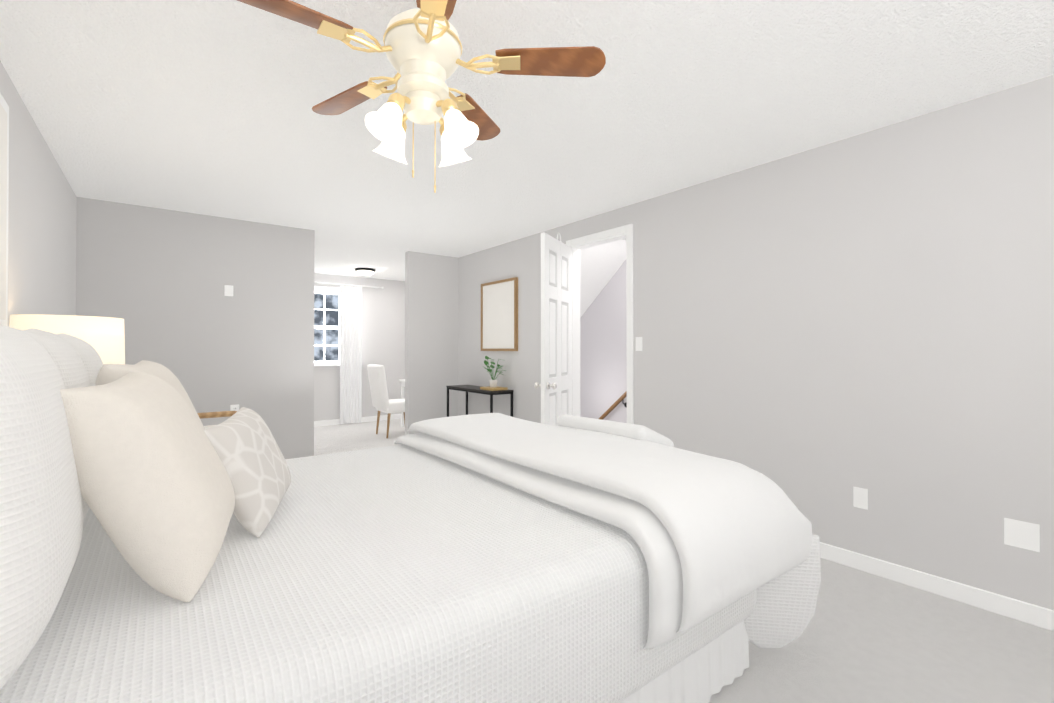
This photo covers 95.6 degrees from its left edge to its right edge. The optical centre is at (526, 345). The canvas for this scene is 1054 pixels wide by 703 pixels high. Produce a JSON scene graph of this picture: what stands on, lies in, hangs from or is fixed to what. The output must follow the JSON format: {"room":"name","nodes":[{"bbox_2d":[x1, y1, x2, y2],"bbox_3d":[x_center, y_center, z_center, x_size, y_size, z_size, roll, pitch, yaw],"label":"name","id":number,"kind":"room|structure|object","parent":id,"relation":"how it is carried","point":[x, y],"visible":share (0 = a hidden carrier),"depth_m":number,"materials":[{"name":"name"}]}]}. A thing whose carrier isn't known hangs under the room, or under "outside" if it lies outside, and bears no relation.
{"room":"bedroom","nodes":[
{"label":"bedroom","id":0,"kind":"room"},
{"bbox_2d":[0,61,76,326],"bbox_3d":[-1.273,0.019,0.692,0.100,2.440,7.920,0,0,-37],"label":"wall","id":1,"kind":"structure","parent":0,"point":[42,201],"depth_m":2.57,"materials":[{"name":"paint"}]},
{"bbox_2d":[0,93,8,325],"bbox_3d":[-1.618,-0.517,1.270,0.046,0.920,1.650,0,0,-37],"label":"canvas art","id":2,"kind":"object","parent":1,"relation":"attached to","point":[4,150],"visible":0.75,"depth_m":1.87},
{"bbox_2d":[76,197,314,458],"bbox_3d":[-2.900,0.043,4.358,1.770,2.440,0.120,0,0,-37],"label":"wall","id":3,"kind":"structure","parent":0,"point":[156,279],"depth_m":4.33,"materials":[{"name":"paint"}]},
{"bbox_2d":[224,285,232,295],"bbox_3d":[-2.745,-0.506,4.398,0.070,0.100,0.009,0,0,-37],"label":"light switch","id":4,"kind":"object","parent":3,"relation":"attached to","point":[228,290],"visible":1,"depth_m":4.39,"materials":[{"name":"white plastic"}]},
{"bbox_2d":[230,404,238,410],"bbox_3d":[-2.705,0.604,4.421,0.072,0.116,0.010,0,0,-37],"label":"outlet","id":5,"kind":"object","parent":3,"relation":"attached to","point":[234,407],"visible":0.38,"depth_m":4.42,"materials":[{"name":"white plastic"}]},
{"bbox_2d":[314,273,404,420],"bbox_3d":[-2.594,0.069,8.230,2.200,2.440,0.100,0,0,-37],"label":"wall","id":6,"kind":"structure","parent":0,"point":[383,326],"depth_m":8.15,"materials":[{"name":"paint"}]},
{"bbox_2d":[314,286,339,365],"bbox_3d":[-3.154,-0.294,7.747,0.900,1.300,0.110,0,0,-37],"label":"window","id":7,"kind":"structure","parent":6,"relation":"in","point":[323,290],"depth_m":7.70,"materials":[{"name":"white"}]},
{"bbox_2d":[314,282,383,423],"bbox_3d":[-3.038,0.127,7.741,1.436,2.278,0.134,0,0,-37],"label":"sheer curtain","id":8,"kind":"object","parent":6,"relation":"hanging from","point":[350,353],"visible":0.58,"depth_m":7.81,"materials":[{"name":"white fabric"}]},
{"bbox_2d":[314,414,400,426],"bbox_3d":[-2.801,1.243,7.992,2.810,0.090,0.014,0,0,-37],"label":"baseboard","id":9,"kind":"structure","parent":6,"relation":"attached to","point":[337,421],"depth_m":8.04,"materials":[{"name":"white wood"}]},
{"bbox_2d":[405,251,458,434],"bbox_3d":[-1.172,0.056,6.157,0.800,2.440,0.100,0,0,-37],"label":"wall","id":10,"kind":"structure","parent":0,"point":[431,320],"depth_m":6.06,"materials":[{"name":"paint"}]},
{"bbox_2d":[0,0,1053,280],"bbox_3d":[-0.249,-1.234,3.296,4.880,0.100,10.800,0,0,-37],"label":"ceiling","id":11,"kind":"structure","parent":0,"point":[198,106],"depth_m":2.30,"materials":[{"name":"white paint"}]},
{"bbox_2d":[355,268,375,275],"bbox_3d":[-2.444,-1.109,7.219,0.300,0.094,0.300,0,0,-37],"label":"light","id":12,"kind":"object","parent":11,"relation":"attached to","point":[366,271],"visible":1,"depth_m":7.13,"materials":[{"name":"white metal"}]},
{"bbox_2d":[237,0,605,192],"bbox_3d":[-0.359,-0.834,1.451,1.038,0.721,1.079,0,0,-37],"label":"ceiling fan","id":13,"kind":"object","parent":11,"relation":"hanging from","point":[422,47],"visible":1,"depth_m":1.43,"materials":[{"name":"brown wood"}]},
{"bbox_2d":[580,238,625,316],"bbox_3d":[0.191,-0.238,5.760,0.880,1.857,2.191,0,0,-37],"label":"ceiling slope","id":14,"kind":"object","parent":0,"point":[600,264],"depth_m":5.23,"materials":[{"name":"white paint"}]},
{"bbox_2d":[580,260,626,422],"bbox_3d":[1.035,1.351,5.451,0.100,5.040,3.890,0,0,-37],"label":"wall","id":15,"kind":"structure","parent":0,"point":[603,373],"depth_m":5.54,"materials":[{"name":"paint"}]},
{"bbox_2d":[599,391,626,419],"bbox_3d":[0.628,1.179,5.835,0.081,1.715,2.036,0,0,-37],"label":"stair handrail","id":16,"kind":"object","parent":15,"relation":"attached to","point":[613,406],"visible":0.12,"depth_m":5.31,"materials":[{"name":"brown wood"}]},
{"bbox_2d":[314,419,1053,702],"bbox_3d":[-0.289,1.306,3.249,4.780,0.100,10.800,0,0,-37],"label":"floor","id":17,"kind":"structure","parent":0,"point":[865,637],"depth_m":1.95,"materials":[{"name":"carpet"}]},
{"bbox_2d":[197,411,236,428],"bbox_3d":[-1.996,0.821,2.941,0.464,0.867,0.494,0,0,-37],"label":"accent chair","id":18,"kind":"object","parent":17,"relation":"on","point":[216,414],"visible":0.08,"depth_m":2.78,"materials":[{"name":"brown wood"}]},
{"bbox_2d":[367,364,404,437],"bbox_3d":[-1.923,0.773,6.850,0.606,1.017,0.470,0,0,-37],"label":"chair","id":19,"kind":"object","parent":17,"relation":"on","point":[382,401],"visible":0.81,"depth_m":6.62,"materials":[{"name":"white fabric"}]},
{"bbox_2d":[399,379,404,426],"bbox_3d":[-1.306,0.909,7.447,1.000,0.750,1.100,0,0,-37],"label":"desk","id":20,"kind":"object","parent":17,"relation":"on","point":[402,381],"visible":0.19,"depth_m":7.56,"materials":[{"name":"white"}]},
{"bbox_2d":[0,324,820,702],"bbox_3d":[-0.544,0.597,1.907,2.514,1.301,2.201,0,0,-37],"label":"bed","id":21,"kind":"object","parent":17,"relation":"on","point":[160,542],"visible":1,"depth_m":1.22,"materials":[{"name":"white fabric"}]},
{"bbox_2d":[0,444,820,702],"bbox_3d":[-0.521,0.874,1.923,2.443,0.584,2.201,0,0,-37],"label":"quilt","id":22,"kind":"object","parent":21,"relation":"on","point":[403,573],"depth_m":1.24,"materials":[{"name":"white fabric"}]},
{"bbox_2d":[394,413,811,649],"bbox_3d":[0.159,0.623,2.327,0.886,0.513,1.996,0,0,-37],"label":"duvet","id":23,"kind":"object","parent":21,"relation":"on","point":[700,533],"depth_m":1.61,"materials":[{"name":"white fabric"}]},
{"bbox_2d":[446,385,513,416],"bbox_3d":[-0.571,0.882,5.580,0.298,0.780,1.008,0,0,-37],"label":"console table","id":24,"kind":"object","parent":17,"relation":"on","point":[471,388],"visible":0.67,"depth_m":5.35,"materials":[{"name":"black metal"}]},
{"bbox_2d":[480,386,507,390],"bbox_3d":[-0.369,0.475,5.321,0.203,0.027,0.260,0,0,-37],"label":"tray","id":25,"kind":"object","parent":24,"relation":"on","point":[497,388],"visible":0.88,"depth_m":5.26,"materials":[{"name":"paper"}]},
{"bbox_2d":[484,356,504,386],"bbox_3d":[-0.368,0.288,5.341,0.260,0.347,0.312,0,0,-37],"label":"potted plant","id":26,"kind":"object","parent":25,"relation":"on","point":[492,383],"visible":1,"depth_m":5.30,"materials":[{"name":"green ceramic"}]},
{"bbox_3d":[-2.076,0.950,2.262,0.499,0.600,0.460,0,0,-37],"label":"nightstand","id":27,"kind":"object","parent":17,"relation":"on","visible":0},
{"bbox_2d":[10,314,124,363],"bbox_3d":[-2.109,0.259,2.204,0.392,0.779,0.392,0,0,-37],"label":"table lamp","id":28,"kind":"object","parent":27,"relation":"on","point":[104,337],"visible":0.19,"depth_m":2.12,"materials":[{"name":"white fabric"}]},
{"bbox_2d":[458,75,1053,609],"bbox_3d":[1.593,0.035,3.117,0.100,2.440,8.090,0,0,-37],"label":"wall","id":29,"kind":"structure","parent":0,"point":[822,331],"depth_m":2.64,"materials":[{"name":"paint"}]},
{"bbox_2d":[481,277,517,350],"bbox_3d":[-0.330,-0.344,5.520,0.035,0.810,0.720,0,0,-37],"label":"framed artwork","id":30,"kind":"object","parent":29,"relation":"attached to","point":[499,315],"visible":1,"depth_m":5.48,"materials":[{"name":"white paper"}]},
{"bbox_2d":[534,232,571,425],"bbox_3d":[0.271,0.121,4.224,0.198,2.259,0.686,0,0,25],"label":"door leaf","id":31,"kind":"structure","parent":29,"relation":"in","point":[555,385],"depth_m":4.14,"materials":[{"name":"white wood"}]},
{"bbox_2d":[566,224,633,423],"bbox_3d":[0.670,0.126,4.311,0.120,2.275,0.820,0,0,-37],"label":"door frame","id":32,"kind":"structure","parent":29,"relation":"attached to","point":[576,245],"depth_m":4.29,"materials":[{"name":"white wood"}]},
{"bbox_2d":[636,337,641,350],"bbox_3d":[0.925,-0.014,3.922,0.017,0.116,0.072,0,0,-37],"label":"light switch","id":33,"kind":"object","parent":29,"relation":"attached to","point":[638,343],"visible":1,"depth_m":3.92,"materials":[{"name":"white plastic"}]},
{"bbox_2d":[853,487,867,509],"bbox_3d":[1.870,0.852,2.675,0.010,0.116,0.072,0,0,-37],"label":"outlet","id":34,"kind":"object","parent":29,"relation":"attached to","point":[860,497],"visible":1,"depth_m":2.67,"materials":[{"name":"white plastic"}]},
{"bbox_2d":[820,542,1053,630],"bbox_3d":[2.444,1.202,1.903,0.014,0.090,5.140,0,0,-37],"label":"baseboard","id":35,"kind":"structure","parent":29,"relation":"attached to","point":[1031,614],"depth_m":2.37,"materials":[{"name":"white wood"}]},
{"bbox_2d":[1004,518,1039,551],"bbox_3d":[2.252,0.859,2.174,0.009,0.125,0.115,0,0,-37],"label":"electrical outlet plate","id":36,"kind":"object","parent":29,"relation":"attached to","point":[1022,534],"visible":1,"depth_m":2.17,"materials":[{"name":"white plastic"}]}
]}

